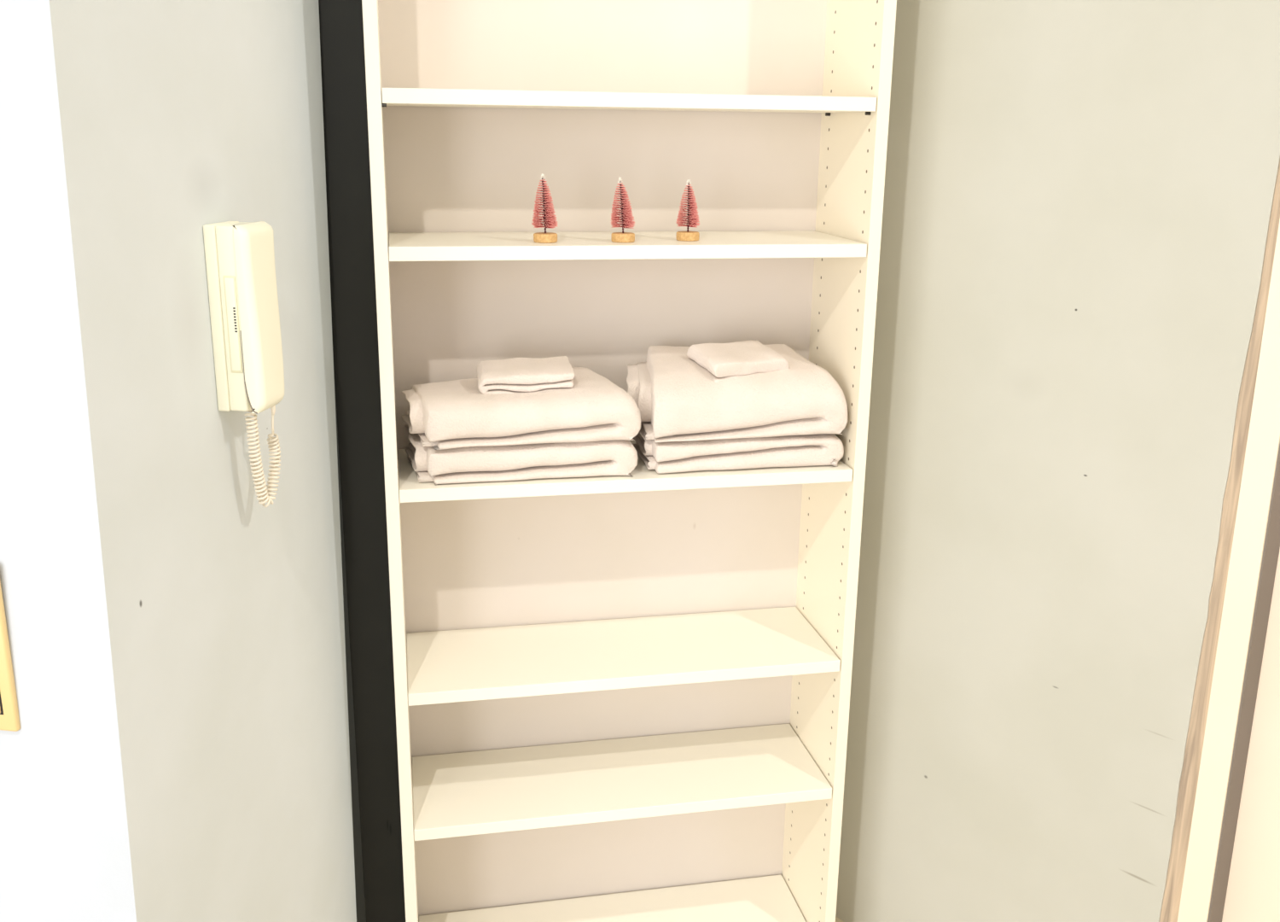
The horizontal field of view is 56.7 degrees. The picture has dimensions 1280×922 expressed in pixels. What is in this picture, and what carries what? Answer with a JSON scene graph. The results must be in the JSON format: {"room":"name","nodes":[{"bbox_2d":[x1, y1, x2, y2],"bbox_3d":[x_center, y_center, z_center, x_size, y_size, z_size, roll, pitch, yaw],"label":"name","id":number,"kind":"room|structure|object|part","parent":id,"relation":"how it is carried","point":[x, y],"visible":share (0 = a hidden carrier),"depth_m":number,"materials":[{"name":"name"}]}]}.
{"room":"entrance hallway","nodes":[
{"label":"entrance hallway","id":0,"kind":"room"},
{"bbox_2d":[0,0,136,921],"bbox_3d":[-1.321,-0.224,1.370,1.500,2.850,0.164,3,16,8],"label":"wall","id":1,"kind":"structure","parent":0,"point":[65,853],"depth_m":1.31,"materials":[{"name":"white paint"}]},
{"bbox_2d":[0,580,20,731],"bbox_3d":[-0.761,0.211,1.346,0.096,0.205,0.014,3,16,8],"label":"switch plate","id":2,"kind":"object","parent":1,"relation":"attached to","point":[9,717],"visible":1,"depth_m":1.35,"materials":[{"name":"gold metal"}]},
{"bbox_2d":[49,0,356,921],"bbox_3d":[-0.570,-0.265,1.552,0.070,2.850,0.757,3,16,8],"label":"wall","id":3,"kind":"structure","parent":0,"point":[225,608],"depth_m":1.52,"materials":[{"name":"paint"}]},
{"bbox_2d":[203,221,284,506],"bbox_3d":[-0.509,-0.120,1.558,0.064,0.378,0.083,3,16,8],"label":"intercom","id":4,"kind":"object","parent":3,"relation":"attached to","point":[240,256],"visible":1,"depth_m":1.51,"materials":[{"name":"beige plastic"}]},
{"bbox_3d":[-0.533,-0.188,1.537,0.016,0.238,0.071,3,16,8],"label":"wall plate","id":5,"kind":"part","parent":4,"relation":"part of","materials":[{"name":"beige plastic"}]},
{"bbox_3d":[-0.501,-0.009,1.593,0.023,0.146,0.062,6,16,17],"label":"coiled cord","id":6,"kind":"part","parent":4,"relation":"part of","materials":[{"name":"beige plastic"}]},
{"bbox_2d":[318,0,405,921],"bbox_3d":[-0.463,-0.360,1.894,0.073,2.850,0.025,-2,16,-11],"label":"trim","id":7,"kind":"structure","parent":3,"relation":"attached to","point":[346,150],"depth_m":1.98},
{"bbox_2d":[333,371,366,921],"bbox_3d":[-0.131,-0.421,2.127,1.070,2.850,0.075,-2,16,-11],"label":"wall","id":8,"kind":"structure","parent":0,"point":[360,904],"depth_m":2.28,"materials":[{"name":"paint"}]},
{"bbox_2d":[835,916,843,921],"bbox_3d":[0.108,1.375,1.125,4.600,0.060,4.100,-2,16,-11],"label":"floor","id":9,"kind":"structure","parent":0,"point":[837,919],"depth_m":2.49,"materials":[{"name":"plastic"}]},
{"bbox_2d":[361,0,896,921],"bbox_3d":[-0.035,0.017,2.071,0.800,2.040,0.267,-2,16,-11],"label":"bookcase","id":10,"kind":"object","parent":9,"relation":"on","point":[619,698],"visible":0.94,"depth_m":2.10,"materials":[{"name":"white laminate"}]},
{"bbox_3d":[-0.417,0.033,1.995,0.020,2.040,0.267,-2,16,-11],"label":"panel","id":11,"kind":"part","parent":10,"relation":"part of","materials":[{"name":"white laminate"}]},
{"bbox_2d":[404,424,637,484],"bbox_3d":[-0.206,-0.024,2.005,0.377,0.063,0.207,-2,16,-11],"label":"folded towel","id":12,"kind":"object","parent":10,"relation":"on","point":[616,456],"visible":0.7,"depth_m":1.92,"materials":[{"name":"fabric"}]},
{"bbox_2d":[401,366,640,449],"bbox_3d":[-0.203,-0.092,1.981,0.384,0.087,0.208,-2,16,-11],"label":"folded towel","id":13,"kind":"object","parent":12,"relation":"on","point":[450,414],"visible":0.96,"depth_m":1.90,"materials":[{"name":"fabric"}]},
{"bbox_2d":[476,355,575,394],"bbox_3d":[-0.191,-0.141,1.970,0.158,0.048,0.105,-2,16,-9],"label":"washcloth","id":14,"kind":"object","parent":13,"relation":"on","point":[514,375],"visible":1,"depth_m":1.93,"materials":[{"name":"fabric"}]},
{"bbox_2d":[531,173,558,243],"bbox_3d":[-0.149,-0.395,1.854,0.040,0.105,0.040,-9,18,-31],"label":"tree","id":15,"kind":"object","parent":10,"relation":"on","point":[549,220],"visible":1,"depth_m":1.85,"materials":[{"name":"pink plastic"}]},
{"bbox_3d":[-0.150,-0.399,1.853,0.006,0.089,0.003,-2,16,-11],"label":"stem","id":16,"kind":"part","parent":15,"relation":"part of","materials":[{"name":"red metal"}]},
{"bbox_3d":[-0.046,0.934,2.321,0.756,0.022,0.250,-2,16,-11],"label":"shelf","id":17,"kind":"part","parent":10,"relation":"part of","materials":[{"name":"white laminate"}]},
{"bbox_3d":[-0.042,0.594,2.225,0.756,0.022,0.250,-2,16,-11],"label":"shelf","id":18,"kind":"part","parent":10,"relation":"part of","materials":[{"name":"white laminate"}]},
{"bbox_2d":[610,176,634,242],"bbox_3d":[-0.027,-0.398,1.877,0.040,0.101,0.040,0,16,-2],"label":"tree","id":19,"kind":"object","parent":10,"relation":"on","point":[627,221],"visible":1,"depth_m":1.87,"materials":[{"name":"pink plastic"}]},
{"bbox_3d":[-0.029,-0.401,1.876,0.008,0.084,0.003,-2,16,-11],"label":"stem","id":20,"kind":"part","parent":19,"relation":"part of","materials":[{"name":"red metal"}]},
{"bbox_3d":[-0.038,0.347,2.156,0.756,0.022,0.250,-2,16,-11],"label":"shelf","id":21,"kind":"part","parent":10,"relation":"part of","materials":[{"name":"white laminate"}]},
{"bbox_3d":[-0.034,0.007,2.060,0.756,0.022,0.250,-2,16,-11],"label":"shelf","id":22,"kind":"part","parent":10,"relation":"part of","materials":[{"name":"white laminate"}]},
{"bbox_3d":[-0.029,-0.357,1.958,0.756,0.022,0.250,-2,16,-11],"label":"shelf","id":23,"kind":"part","parent":10,"relation":"part of","materials":[{"name":"white laminate"}]},
{"bbox_3d":[-0.026,-0.575,1.897,0.756,0.022,0.250,-2,16,-11],"label":"shelf","id":24,"kind":"part","parent":10,"relation":"part of","materials":[{"name":"white laminate"}]},
{"bbox_2d":[675,179,699,241],"bbox_3d":[0.078,-0.404,1.916,0.039,0.094,0.038,-2,16,-11],"label":"tree","id":25,"kind":"object","parent":10,"relation":"on","point":[686,235],"visible":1,"depth_m":1.91,"materials":[{"name":"pink plastic"}]},
{"bbox_3d":[0.078,-0.409,1.915,0.003,0.081,0.003,-2,16,-11],"label":"stem","id":26,"kind":"part","parent":25,"relation":"part of","materials":[{"name":"red metal"}]},
{"bbox_2d":[632,421,843,473],"bbox_3d":[0.163,-0.038,2.078,0.348,0.060,0.203,-2,16,-11],"label":"folded towel","id":27,"kind":"object","parent":10,"relation":"on","point":[819,449],"visible":0.58,"depth_m":1.99,"materials":[{"name":"fabric"}]},
{"bbox_2d":[626,343,847,442],"bbox_3d":[0.153,-0.122,2.048,0.372,0.126,0.204,-2,16,-11],"label":"folded towel","id":28,"kind":"object","parent":27,"relation":"on","point":[677,398],"visible":0.93,"depth_m":1.98,"materials":[{"name":"fabric"}]},
{"bbox_2d":[686,340,789,382],"bbox_3d":[0.169,-0.170,2.033,0.153,0.056,0.106,-7,17,-25],"label":"washcloth","id":29,"kind":"object","parent":28,"relation":"on","point":[743,357],"visible":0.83,"depth_m":2.00,"materials":[{"name":"fabric"}]},
{"bbox_3d":[0.347,0.001,2.147,0.020,2.040,0.267,-2,16,-11],"label":"panel","id":30,"kind":"part","parent":10,"relation":"part of","materials":[{"name":"laminate"}]},
{"bbox_2d":[835,0,1279,921],"bbox_3d":[0.653,-0.362,1.956,0.090,2.850,0.791,-14,21,-42],"label":"wall","id":31,"kind":"structure","parent":0,"point":[1079,194],"depth_m":1.96,"materials":[{"name":"paint"}]},
{"bbox_2d":[1159,163,1279,921],"bbox_3d":[0.918,-0.284,1.690,0.086,2.850,0.035,-14,21,-42],"label":"trim","id":32,"kind":"structure","parent":31,"relation":"attached to","point":[1188,786],"depth_m":1.80,"materials":[{"name":"brown wood"}]},
{"bbox_2d":[1177,218,1279,921],"bbox_3d":[0.932,-0.278,1.669,0.094,2.850,0.073,-14,21,-42],"label":"trim","id":33,"kind":"structure","parent":31,"relation":"attached to","point":[1263,441],"depth_m":1.78,"materials":[{"name":"paint"}]},
{"bbox_2d":[1207,442,1279,921],"bbox_3d":[0.948,-0.274,1.657,0.090,2.850,0.037,-14,21,-42],"label":"trim","id":34,"kind":"structure","parent":31,"relation":"attached to","point":[1271,546],"depth_m":1.82,"materials":[{"name":"paint"}]},
{"bbox_2d":[1221,548,1279,921],"bbox_3d":[1.249,-0.201,1.401,0.038,2.845,0.830,-14,21,-42],"label":"door","id":35,"kind":"structure","parent":31,"relation":"in","point":[1253,893],"depth_m":1.87,"materials":[{"name":"paint"}]}
]}

